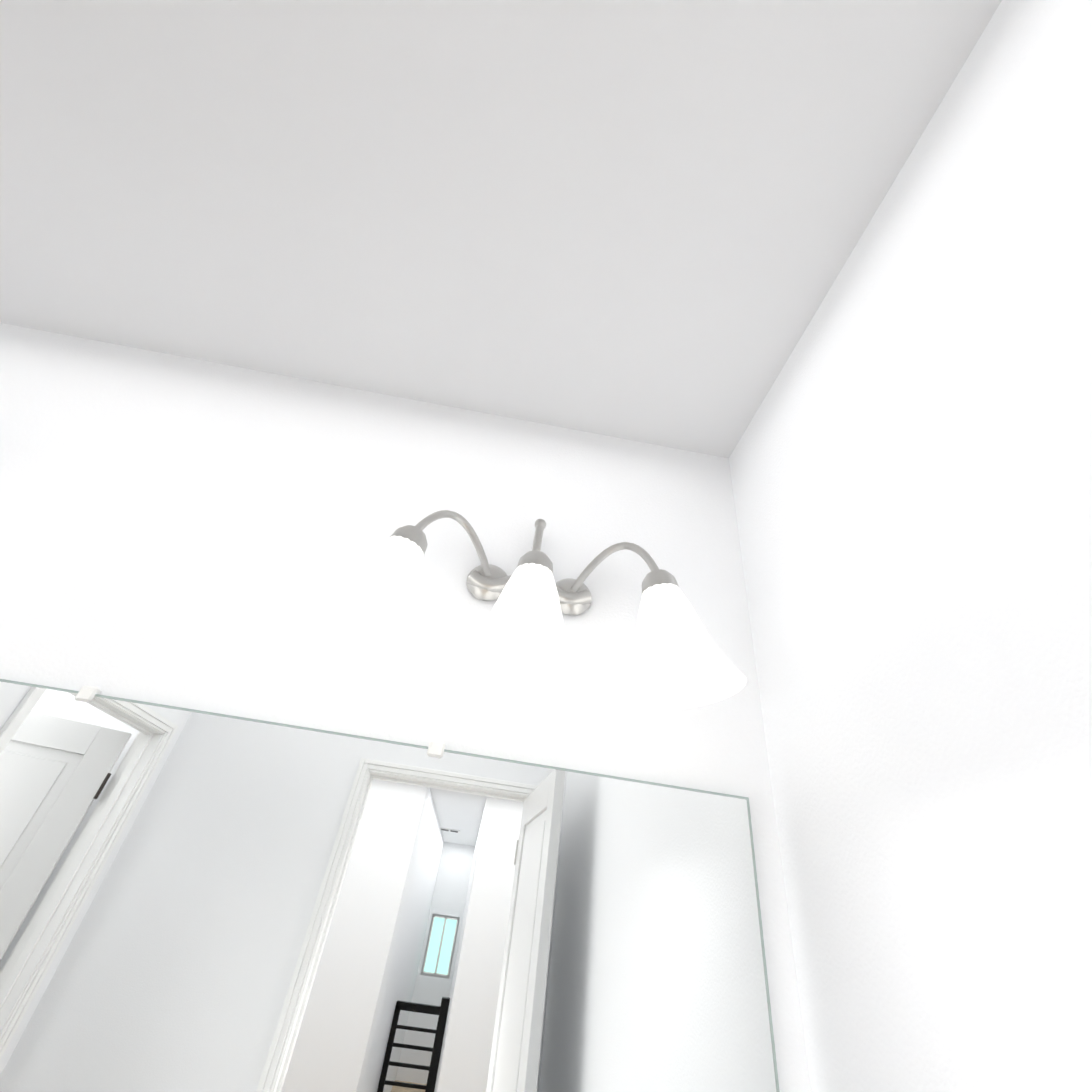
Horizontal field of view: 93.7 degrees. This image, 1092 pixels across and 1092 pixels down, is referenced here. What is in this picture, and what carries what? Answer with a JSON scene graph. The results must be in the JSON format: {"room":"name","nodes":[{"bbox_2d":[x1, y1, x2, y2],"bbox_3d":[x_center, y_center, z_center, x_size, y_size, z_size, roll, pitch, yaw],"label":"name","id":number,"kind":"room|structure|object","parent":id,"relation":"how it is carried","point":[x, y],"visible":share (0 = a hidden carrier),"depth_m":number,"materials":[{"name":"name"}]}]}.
{"room":"bathroom","nodes":[
{"label":"bathroom","id":0,"kind":"room"},
{"bbox_2d":[0,323,810,1091],"bbox_3d":[-0.687,0.762,0.359,2.125,2.910,0.120,10,-36,-2],"label":"wall","id":1,"kind":"structure","parent":0,"point":[182,531],"depth_m":0.87,"materials":[{"name":"white paint"}]},
{"bbox_2d":[0,679,779,1091],"bbox_3d":[-0.689,0.646,0.357,1.846,1.140,0.012,10,-36,-2],"label":"mirror","id":2,"kind":"object","parent":1,"relation":"attached to","point":[196,901],"visible":1,"depth_m":0.59,"materials":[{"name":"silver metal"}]},
{"bbox_2d":[293,510,746,709],"bbox_3d":[-0.019,0.044,0.775,0.602,0.330,0.202,10,-36,-2],"label":"sconce","id":3,"kind":"object","parent":1,"relation":"attached to","point":[363,609],"visible":1,"depth_m":0.71,"materials":[{"name":"white glass"}]},
{"bbox_2d":[0,0,1001,457],"bbox_3d":[-0.377,-0.982,0.306,2.125,0.100,2.280,10,-36,-2],"label":"ceiling","id":4,"kind":"structure","parent":0,"point":[642,220],"depth_m":0.77,"materials":[{"name":"white paint"}]},
{"bbox_2d":[729,0,1091,1091],"bbox_3d":[0.453,0.285,-0.524,0.120,2.910,2.160,10,-36,-2],"label":"wall","id":5,"kind":"structure","parent":0,"point":[911,464],"depth_m":0.50,"materials":[{"name":"white paint"}]}
]}

